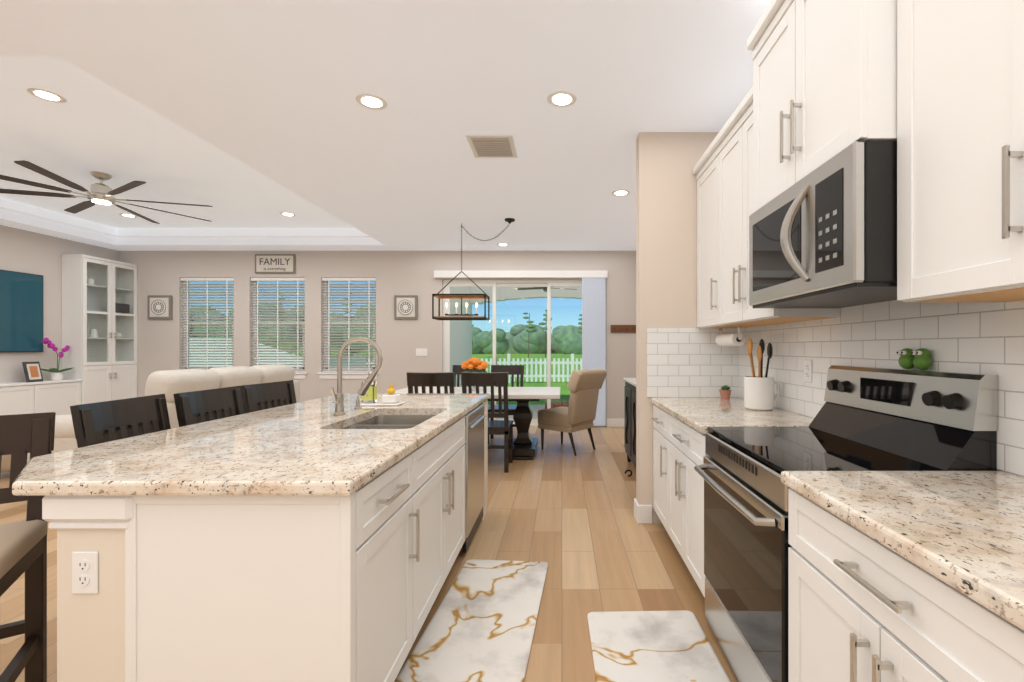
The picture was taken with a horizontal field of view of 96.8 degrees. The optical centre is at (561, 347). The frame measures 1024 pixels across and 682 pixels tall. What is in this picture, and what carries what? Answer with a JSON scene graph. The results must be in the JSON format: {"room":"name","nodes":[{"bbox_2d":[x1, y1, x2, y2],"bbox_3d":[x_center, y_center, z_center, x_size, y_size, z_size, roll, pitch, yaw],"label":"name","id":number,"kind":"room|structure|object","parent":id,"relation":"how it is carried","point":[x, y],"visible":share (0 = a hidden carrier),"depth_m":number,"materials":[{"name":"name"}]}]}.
{"room":"dining room and kitchen","nodes":[
{"label":"dining room and kitchen","id":0,"kind":"room"},
{"bbox_2d":[0,225,118,382],"bbox_3d":[-7.280,-0.312,2.670,0.160,3.185,9.660,0,0,0],"label":"wall","id":1,"kind":"structure","parent":0,"point":[25,251],"depth_m":6.29,"materials":[{"name":"beige paint"}]},
{"bbox_2d":[0,270,42,351],"bbox_3d":[-7.171,-0.472,5.285,0.056,1.055,1.890,0,0,0],"label":"tv","id":2,"kind":"object","parent":1,"relation":"attached to","point":[21,311],"visible":1,"depth_m":5.97,"materials":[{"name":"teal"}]},
{"bbox_2d":[0,426,738,681],"bbox_3d":[-2.950,1.310,2.670,8.820,0.060,9.660,0,0,0],"label":"floor","id":3,"kind":"structure","parent":0,"point":[564,512],"depth_m":2.86,"materials":[{"name":"brown wood"}]},
{"bbox_2d":[1,454,10,470],"bbox_3d":[-5.400,1.060,4.850,0.900,0.440,1.000,0,0,0],"label":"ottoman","id":4,"kind":"object","parent":3,"relation":"on","point":[6,463],"visible":0.04,"depth_m":4.35,"materials":[{"name":"beige fabric"}]},
{"bbox_2d":[0,412,55,681],"bbox_3d":[-1.871,0.754,1.304,0.452,1.052,0.516,0,0,-36],"label":"bar stool","id":5,"kind":"object","parent":3,"relation":"on","point":[23,546],"visible":0.94,"depth_m":1.53,"materials":[{"name":"brown wood"}]},
{"bbox_2d":[0,379,81,414],"bbox_3d":[-7.048,0.865,5.043,0.299,0.830,2.907,0,0,0],"label":"credenza","id":6,"kind":"object","parent":3,"relation":"on","point":[60,397],"visible":0.6,"depth_m":5.99,"materials":[{"name":"white wood"}]},
{"bbox_2d":[22,361,42,381],"bbox_3d":[-7.043,0.316,6.015,0.069,0.269,0.220,0,0,-12],"label":"photo frame","id":7,"kind":"object","parent":6,"relation":"on","point":[32,372],"visible":1,"depth_m":6.00,"materials":[{"name":"grey"}]},
{"bbox_2d":[41,337,72,379],"bbox_3d":[-7.027,0.152,6.301,0.340,0.593,0.352,0,0,0],"label":"orchid","id":8,"kind":"object","parent":6,"relation":"on","point":[55,374],"visible":0.96,"depth_m":6.27,"materials":[{"name":"purple plant"}]},
{"bbox_2d":[62,254,136,403],"bbox_3d":[-7.025,-0.035,6.917,0.344,2.630,0.841,0,0,0],"label":"hutch","id":9,"kind":"object","parent":3,"relation":"on","point":[99,317],"visible":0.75,"depth_m":6.88,"materials":[{"name":"white wood"}]},
{"bbox_2d":[70,394,170,447],"bbox_3d":[-1.756,0.754,2.056,0.516,1.052,0.452,0,0,-6],"label":"bar stool","id":10,"kind":"object","parent":3,"relation":"on","point":[101,422],"visible":0.19,"depth_m":2.00,"materials":[{"name":"black wood"}]},
{"bbox_2d":[27,364,299,462],"bbox_3d":[-3.876,0.720,4.800,1.068,1.040,2.360,0,0,0],"label":"sofa","id":11,"kind":"object","parent":3,"relation":"on","point":[168,383],"visible":0.27,"depth_m":4.10,"materials":[{"name":"beige fabric"}]},
{"bbox_2d":[173,386,243,426],"bbox_3d":[-1.733,0.754,2.518,0.524,1.052,0.467,0,0,0],"label":"bar stool","id":12,"kind":"object","parent":3,"relation":"on","point":[196,407],"visible":0.08,"depth_m":2.48,"materials":[{"name":"black"}]},
{"bbox_2d":[42,397,489,681],"bbox_3d":[-0.991,0.841,2.398,0.887,0.877,2.322,0,0,0],"label":"kitchen island","id":13,"kind":"object","parent":3,"relation":"on","point":[315,540],"depth_m":1.26,"materials":[{"name":"white wood"}]},
{"bbox_2d":[72,552,97,593],"bbox_3d":[-1.329,0.626,1.257,0.072,0.118,0.010,0,0,0],"label":"outlet","id":14,"kind":"object","parent":13,"relation":"attached to","point":[84,572],"visible":1,"depth_m":1.26,"materials":[{"name":"white plastic"}]},
{"bbox_2d":[12,393,489,496],"bbox_3d":[-1.160,0.380,2.405,1.180,0.040,2.380,0,0,0],"label":"island countertop","id":15,"kind":"structure","parent":13,"relation":"on","point":[300,449],"depth_m":1.51,"materials":[{"name":"beige stone"}]},
{"bbox_2d":[330,336,382,414],"bbox_3d":[-1.099,0.148,2.414,0.262,0.422,0.112,0,0,0],"label":"faucet","id":16,"kind":"object","parent":15,"relation":"on","point":[338,398],"visible":1,"depth_m":2.43,"materials":[{"name":"silver metal"}]},
{"bbox_2d":[354,394,367,408],"bbox_3d":[-1.190,0.315,2.680,0.082,0.088,0.041,0,0,0],"label":"soap dispenser","id":17,"kind":"object","parent":15,"relation":"on","point":[357,404],"visible":0.96,"depth_m":2.67,"materials":[{"name":"silver metal"}]},
{"bbox_2d":[360,371,404,405],"bbox_3d":[-1.150,0.252,2.870,0.260,0.215,0.140,0,0,0],"label":"sink caddy","id":18,"kind":"object","parent":15,"relation":"on","point":[390,398],"visible":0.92,"depth_m":2.84,"materials":[{"name":"white ceramic"}]},
{"bbox_2d":[340,413,431,428],"bbox_3d":[-0.884,0.499,2.355,0.443,0.222,0.715,0,0,0],"label":"sink","id":19,"kind":"object","parent":15,"relation":"in","point":[378,420],"depth_m":2.70,"materials":[{"name":"silver metal"}]},
{"bbox_2d":[240,380,296,413],"bbox_3d":[-1.726,0.754,2.982,0.516,1.052,0.452,0,0,4],"label":"bar stool","id":20,"kind":"object","parent":3,"relation":"on","point":[259,397],"visible":0.23,"depth_m":2.97,"materials":[{"name":"black"}]},
{"bbox_2d":[407,372,454,392],"bbox_3d":[-1.320,0.761,4.781,0.476,1.037,0.557,0,0,0],"label":"dining chair","id":21,"kind":"object","parent":3,"relation":"on","point":[431,380],"visible":0.23,"depth_m":4.53,"materials":[{"name":"black wood"}]},
{"bbox_2d":[452,365,485,386],"bbox_3d":[-1.330,0.761,6.249,0.476,1.037,0.557,0,0,0],"label":"dining chair","id":22,"kind":"object","parent":3,"relation":"on","point":[457,370],"visible":0.02,"depth_m":6.47,"materials":[{"name":"black wood"}]},
{"bbox_2d":[394,559,547,681],"bbox_3d":[-0.365,1.272,2.100,0.490,0.013,1.200,0,0,4],"label":"area rug","id":23,"kind":"object","parent":3,"relation":"on","point":[481,626],"visible":0.96,"depth_m":2.05,"materials":[{"name":"white fabric"}]},
{"bbox_2d":[395,387,559,459],"bbox_3d":[-1.020,0.897,5.500,2.000,0.765,1.000,0,0,0],"label":"dining table","id":24,"kind":"object","parent":3,"relation":"on","point":[525,443],"visible":0.44,"depth_m":5.39,"materials":[{"name":"white wood"}]},
{"bbox_2d":[461,357,487,390],"bbox_3d":[-1.056,0.313,5.503,0.325,0.401,0.335,0,0,0],"label":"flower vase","id":25,"kind":"object","parent":24,"relation":"on","point":[476,363],"visible":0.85,"depth_m":5.42,"materials":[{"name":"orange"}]},
{"bbox_2d":[461,372,513,472],"bbox_3d":[-0.780,0.761,4.801,0.476,1.037,0.557,0,0,0],"label":"dining chair","id":26,"kind":"object","parent":3,"relation":"on","point":[504,427],"visible":0.56,"depth_m":4.59,"materials":[{"name":"black wood"}]},
{"bbox_2d":[488,365,523,444],"bbox_3d":[-0.780,0.761,6.249,0.476,1.037,0.557,0,0,0],"label":"dining chair","id":27,"kind":"object","parent":3,"relation":"on","point":[513,370],"visible":0.29,"depth_m":6.46,"materials":[{"name":"black wood"}]},
{"bbox_2d":[538,368,606,455],"bbox_3d":[0.118,0.769,5.667,0.712,1.031,0.590,0,0,38],"label":"chair","id":28,"kind":"object","parent":3,"relation":"on","point":[578,413],"visible":0.98,"depth_m":5.48,"materials":[{"name":"beige fabric"}]},
{"bbox_2d":[623,378,635,476],"bbox_3d":[0.957,0.810,4.375,0.680,0.940,1.590,0,0,0],"label":"console","id":29,"kind":"object","parent":3,"relation":"on","point":[630,417],"visible":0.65,"depth_m":4.68,"materials":[{"name":"black wood"}]},
{"bbox_2d":[587,610,730,681],"bbox_3d":[0.385,1.272,1.780,0.529,0.013,0.812,0,0,0],"label":"area rug","id":30,"kind":"object","parent":3,"relation":"on","point":[651,646],"visible":0.98,"depth_m":1.90,"materials":[{"name":"white fabric"}]},
{"bbox_2d":[650,397,813,597],"bbox_3d":[0.962,0.820,2.700,0.670,0.920,1.204,0,0,0],"label":"base cabinet","id":31,"kind":"object","parent":3,"relation":"on","point":[681,425],"visible":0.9,"depth_m":2.48,"materials":[{"name":"white wood"}]},
{"bbox_2d":[719,385,731,398],"bbox_3d":[1.150,0.310,3.180,0.086,0.098,0.086,0,0,0],"label":"plant pot","id":32,"kind":"object","parent":31,"relation":"on","point":[725,391],"visible":1,"depth_m":3.15,"materials":[{"name":"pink ceramic"}]},
{"bbox_2d":[744,338,779,410],"bbox_3d":[1.179,0.147,2.651,0.207,0.423,0.226,0,0,0],"label":"utensil crock","id":33,"kind":"object","parent":31,"relation":"on","point":[759,391],"visible":1,"depth_m":2.59,"materials":[{"name":"white ceramic"}]},
{"bbox_2d":[694,365,997,681],"bbox_3d":[0.938,0.680,1.715,0.701,1.200,0.762,0,0,0],"label":"range","id":34,"kind":"object","parent":3,"relation":"on","point":[875,419],"visible":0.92,"depth_m":1.57,"materials":[{"name":"silver metal"}]},
{"bbox_2d":[896,348,931,369],"bbox_3d":[1.262,0.039,1.620,0.056,0.079,0.130,0,0,0],"label":"figurines","id":35,"kind":"object","parent":34,"relation":"on","point":[920,360],"visible":0.98,"depth_m":1.59,"materials":[{"name":"green"}]},
{"bbox_2d":[788,491,1023,681],"bbox_3d":[0.981,0.841,0.915,0.632,0.878,0.833,0,0,0],"label":"base cabinet","id":36,"kind":"object","parent":3,"relation":"on","point":[905,576],"depth_m":0.97,"materials":[{"name":"white wood"}]},
{"bbox_2d":[781,471,1023,638],"bbox_3d":[0.971,0.380,0.366,0.652,0.040,1.932,0,0,0],"label":"countertop","id":37,"kind":"structure","parent":36,"relation":"on","point":[963,531],"depth_m":0.95,"materials":[{"name":"beige stone"}]},
{"bbox_2d":[119,251,635,425],"bbox_3d":[-2.950,-0.312,7.420,8.500,3.185,0.160,0,0,0],"label":"wall","id":38,"kind":"structure","parent":0,"point":[399,342],"depth_m":7.34,"materials":[{"name":"beige paint"}]},
{"bbox_2d":[148,295,171,318],"bbox_3d":[-6.513,-0.659,7.314,0.385,0.388,0.047,0,0,0],"label":"medallion","id":39,"kind":"object","parent":38,"relation":"attached to","point":[159,306],"visible":0.98,"depth_m":7.30,"materials":[{"name":"grey"}]},
{"bbox_2d":[184,281,233,368],"bbox_3d":[-5.775,-0.325,7.395,0.964,1.650,0.180,0,0,0],"label":"window","id":40,"kind":"structure","parent":38,"relation":"in","point":[201,331],"depth_m":7.45,"materials":[{"name":"glass"}]},
{"bbox_2d":[180,278,233,369],"bbox_3d":[-5.775,-0.379,7.385,0.876,1.539,0.060,0,0,0],"label":"window blind","id":41,"kind":"object","parent":40,"relation":"attached to","point":[207,298],"visible":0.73,"depth_m":7.38,"materials":[{"name":"white plastic"}]},
{"bbox_2d":[255,254,294,273],"bbox_3d":[-4.647,-1.365,7.324,0.645,0.310,0.028,0,0,0],"label":"family sign","id":42,"kind":"object","parent":38,"relation":"attached to","point":[289,269],"visible":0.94,"depth_m":7.31,"materials":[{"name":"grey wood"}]},
{"bbox_2d":[253,281,306,378],"bbox_3d":[-4.627,-0.325,7.395,0.975,1.650,0.180,0,0,0],"label":"window","id":43,"kind":"structure","parent":38,"relation":"in","point":[299,375],"depth_m":7.42,"materials":[{"name":"white plastic"}]},
{"bbox_2d":[251,278,304,371],"bbox_3d":[-4.627,-0.379,7.385,0.887,1.539,0.060,0,0,0],"label":"window blind","id":44,"kind":"object","parent":43,"relation":"attached to","point":[277,298],"visible":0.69,"depth_m":7.38,"materials":[{"name":"white plastic"}]},
{"bbox_2d":[318,281,377,378],"bbox_3d":[-3.467,-0.325,7.395,0.974,1.650,0.180,0,0,0],"label":"window","id":45,"kind":"structure","parent":38,"relation":"in","point":[345,375],"depth_m":7.41,"materials":[{"name":"white plastic"}]},
{"bbox_2d":[322,278,375,371],"bbox_3d":[-3.467,-0.379,7.385,0.886,1.539,0.060,0,0,0],"label":"window blind","id":46,"kind":"object","parent":45,"relation":"attached to","point":[348,298],"visible":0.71,"depth_m":7.38,"materials":[{"name":"white plastic"}]},
{"bbox_2d":[394,295,417,318],"bbox_3d":[-2.526,-0.659,7.314,0.375,0.388,0.047,0,0,0],"label":"medallion","id":47,"kind":"object","parent":38,"relation":"attached to","point":[405,306],"visible":1,"depth_m":7.30,"materials":[{"name":"grey"}]},
{"bbox_2d":[416,349,426,355],"bbox_3d":[-2.277,0.070,7.333,0.185,0.120,0.009,0,0,0],"label":"switch plate","id":48,"kind":"object","parent":38,"relation":"attached to","point":[421,352],"visible":1,"depth_m":7.33,"materials":[{"name":"white plastic"}]},
{"bbox_2d":[434,271,607,425],"bbox_3d":[-0.662,0.003,7.295,2.795,2.495,0.086,0,0,0],"label":"vertical blind","id":49,"kind":"object","parent":38,"relation":"attached to","point":[593,319],"visible":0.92,"depth_m":7.26,"materials":[{"name":"white"}]},
{"bbox_2d":[443,280,605,425],"bbox_3d":[-0.609,0.080,7.442,2.674,2.400,0.095,0,0,0],"label":"sliding glass door","id":50,"kind":"structure","parent":38,"relation":"in","point":[548,284],"depth_m":7.41,"materials":[{"name":"clear glass"}]},
{"bbox_2d":[607,419,623,426],"bbox_3d":[0.994,1.212,7.332,0.532,0.135,0.016,0,0,0],"label":"baseboard","id":51,"kind":"structure","parent":38,"relation":"attached to","point":[610,422],"depth_m":7.32,"materials":[{"name":"white wood"}]},
{"bbox_2d":[611,325,635,332],"bbox_3d":[0.995,-0.312,7.299,0.410,0.125,0.079,0,0,0],"label":"coat rack","id":52,"kind":"object","parent":38,"relation":"attached to","point":[623,328],"visible":0.98,"depth_m":7.31,"materials":[{"name":"brown wood"}]},
{"bbox_2d":[0,0,770,250],"bbox_3d":[-2.950,-1.752,2.670,8.820,0.345,9.660,0,0,0],"label":"ceiling","id":53,"kind":"structure","parent":0,"point":[249,121],"depth_m":3.11,"materials":[{"name":"white paint"}]},
{"bbox_2d":[27,88,66,102],"bbox_3d":[-3.680,-1.802,3.230,0.190,0.004,0.190,0,0,0],"label":"recessed light","id":54,"kind":"object","parent":53,"relation":"in","point":[46,95],"visible":1,"depth_m":3.22,"materials":[{"name":"white"}]},
{"bbox_2d":[0,160,212,223],"bbox_3d":[-4.780,-1.657,4.690,1.884,0.297,1.884,0,0,0],"label":"ceiling fan","id":55,"kind":"object","parent":53,"relation":"hanging from","point":[100,193],"visible":1,"depth_m":4.58,"materials":[{"name":"wood"}]},
{"bbox_2d":[119,213,137,217],"bbox_3d":[-5.900,-1.802,6.150,0.190,0.004,0.190,0,0,0],"label":"recessed light","id":56,"kind":"object","parent":53,"relation":"in","point":[128,215],"visible":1,"depth_m":6.14,"materials":[{"name":"white"}]},
{"bbox_2d":[280,212,295,216],"bbox_3d":[-3.700,-1.802,6.100,0.190,0.004,0.190,0,0,0],"label":"recessed light","id":57,"kind":"object","parent":53,"relation":"in","point":[287,214],"visible":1,"depth_m":6.09,"materials":[{"name":"white"}]},
{"bbox_2d":[356,94,387,109],"bbox_3d":[-1.220,-1.577,2.900,0.190,0.004,0.190,0,0,0],"label":"recessed light","id":58,"kind":"object","parent":53,"relation":"in","point":[371,101],"visible":1,"depth_m":2.89,"materials":[{"name":"white"}]},
{"bbox_2d":[432,218,514,319],"bbox_3d":[-1.087,-0.970,5.678,1.025,1.220,0.385,0,0,0],"label":"pendant lantern","id":59,"kind":"object","parent":53,"relation":"hanging from","point":[466,316],"visible":1,"depth_m":5.69,"materials":[{"name":"brown metal"}]},
{"bbox_2d":[465,135,517,157],"bbox_3d":[-0.540,-1.568,3.535,0.350,0.022,0.390,0,0,0],"label":"ceiling vent","id":60,"kind":"object","parent":53,"relation":"in","point":[492,146],"visible":0.98,"depth_m":3.51,"materials":[{"name":"white metal"}]},
{"bbox_2d":[497,243,508,245],"bbox_3d":[-0.900,-1.577,6.900,0.190,0.004,0.190,0,0,0],"label":"recessed light","id":61,"kind":"object","parent":53,"relation":"in","point":[501,244],"visible":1,"depth_m":6.88,"materials":[{"name":"white"}]},
{"bbox_2d":[547,91,576,106],"bbox_3d":[0.000,-1.577,2.870,0.190,0.004,0.190,0,0,0],"label":"recessed light","id":62,"kind":"object","parent":53,"relation":"in","point":[561,99],"visible":1,"depth_m":2.86,"materials":[{"name":"white"}]},
{"bbox_2d":[612,190,629,195],"bbox_3d":[0.600,-1.577,4.600,0.190,0.004,0.190,0,0,0],"label":"recessed light","id":63,"kind":"object","parent":53,"relation":"in","point":[620,192],"visible":1,"depth_m":4.58,"materials":[{"name":"white"}]},
{"bbox_2d":[636,132,718,522],"bbox_3d":[0.932,-0.150,3.370,0.735,2.860,0.130,0,0,0],"label":"wall","id":64,"kind":"structure","parent":0,"point":[666,238],"depth_m":3.31,"materials":[{"name":"beige paint"}]},
{"bbox_2d":[634,498,651,517],"bbox_3d":[0.905,1.212,3.443,0.711,0.135,0.016,0,0,0],"label":"baseboard","id":65,"kind":"structure","parent":64,"relation":"attached to","point":[642,514],"depth_m":3.29,"materials":[{"name":"white wood"}]},
{"bbox_3d":[1.380,-0.300,2.670,0.160,3.160,9.660,0,0,0],"label":"wall","id":66,"kind":"structure","parent":0,"visible":0},
{"bbox_2d":[693,86,839,327],"bbox_3d":[1.122,-0.732,2.700,0.350,1.176,1.204,0,0,0],"label":"upper cabinet","id":67,"kind":"object","parent":66,"relation":"attached to","point":[723,169],"visible":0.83,"depth_m":2.67,"materials":[{"name":"white wood"}]},
{"bbox_2d":[715,325,745,345],"bbox_3d":[1.120,-0.078,3.015,0.086,0.132,0.358,0,0,0],"label":"paper towel holder","id":68,"kind":"object","parent":67,"relation":"attached to","point":[734,339],"visible":1,"depth_m":2.89,"materials":[{"name":"white paper"}]},
{"bbox_2d":[747,0,896,212],"bbox_3d":[1.072,-1.024,1.715,0.450,0.812,0.760,0,0,0],"label":"upper cabinet","id":69,"kind":"object","parent":66,"relation":"attached to","point":[824,81],"visible":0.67,"depth_m":1.58,"materials":[{"name":"white wood"}]},
{"bbox_2d":[749,141,896,307],"bbox_3d":[1.046,-0.399,1.715,0.501,0.432,0.756,0,0,0],"label":"microwave","id":70,"kind":"object","parent":66,"relation":"attached to","point":[823,235],"visible":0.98,"depth_m":1.47,"materials":[{"name":"silver metal"}]},
{"bbox_2d":[647,300,1023,476],"bbox_3d":[0.960,0.083,1.353,0.680,0.555,3.905,0,0,0],"label":"backsplash","id":71,"kind":"structure","parent":66,"relation":"attached to","point":[975,337],"depth_m":1.97,"materials":[{"name":"tile"}]},
{"bbox_2d":[804,360,811,382],"bbox_3d":[1.286,0.121,2.366,0.010,0.118,0.072,0,0,0],"label":"outlet","id":72,"kind":"object","parent":71,"relation":"attached to","point":[808,371],"visible":1,"depth_m":2.35,"materials":[{"name":"white plastic"}]},
{"bbox_2d":[897,0,1023,301],"bbox_3d":[1.141,-0.700,0.901,0.312,1.130,0.862,0,0,0],"label":"upper cabinet","id":73,"kind":"object","parent":66,"relation":"attached to","point":[960,150],"visible":1,"depth_m":1.10,"materials":[{"name":"white wood"}]},
{"label":"outside","id":74,"kind":"structure","parent":0,"visible":0},
{"bbox_2d":[488,402,568,418],"bbox_3d":[-0.200,1.370,8.900,4.800,0.420,2.800,0,0,0],"label":"floor","id":75,"kind":"structure","parent":74,"point":[559,404],"depth_m":9.35,"materials":[{"name":"beige concrete"}]},
{"bbox_2d":[450,287,471,386],"bbox_3d":[-2.325,0.072,8.900,0.550,3.015,2.800,0,0,0],"label":"wall","id":76,"kind":"structure","parent":75,"relation":"on","point":[458,335],"depth_m":9.09,"materials":[{"name":"beige paint"}]},
{"bbox_2d":[470,287,581,303],"bbox_3d":[-0.200,-1.332,9.050,5.400,0.677,3.100,0,0,0],"label":"roof","id":77,"kind":"structure","parent":76,"relation":"on","point":[539,294],"depth_m":10.05,"materials":[{"name":"white paint"}]},
{"bbox_2d":[516,287,576,291],"bbox_3d":[-0.305,-1.284,8.937,1.216,0.300,1.169,0,0,0],"label":"fan","id":78,"kind":"object","parent":77,"relation":"hanging from","point":[543,288],"depth_m":8.95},
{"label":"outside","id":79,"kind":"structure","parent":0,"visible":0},
{"bbox_2d":[353,354,581,404],"bbox_3d":[0.000,1.550,133.750,320.000,0.460,252.500,0,0,0],"label":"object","id":80,"kind":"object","parent":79,"point":[529,383],"depth_m":26.56,"materials":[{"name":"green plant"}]},
{"bbox_2d":[189,339,365,365],"bbox_3d":[-11.670,0.510,14.950,8.660,1.620,3.900,0,0,0],"label":"fence","id":81,"kind":"object","parent":80,"relation":"on","point":[258,355],"depth_m":13.00,"materials":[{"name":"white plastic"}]},
{"bbox_2d":[189,293,581,365],"bbox_3d":[-22.334,-4.109,70.146,348.843,13.836,100.532,0,0,0],"label":"trees","id":82,"kind":"object","parent":80,"relation":"on","point":[527,342],"depth_m":98.56,"materials":[{"name":"green plant"}]},
{"bbox_2d":[366,354,581,382],"bbox_3d":[-4.997,0.764,17.050,42.145,1.112,0.140,0,0,0],"label":"fence","id":83,"kind":"object","parent":80,"relation":"on","point":[532,362],"depth_m":17.00,"materials":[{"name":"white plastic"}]}
]}

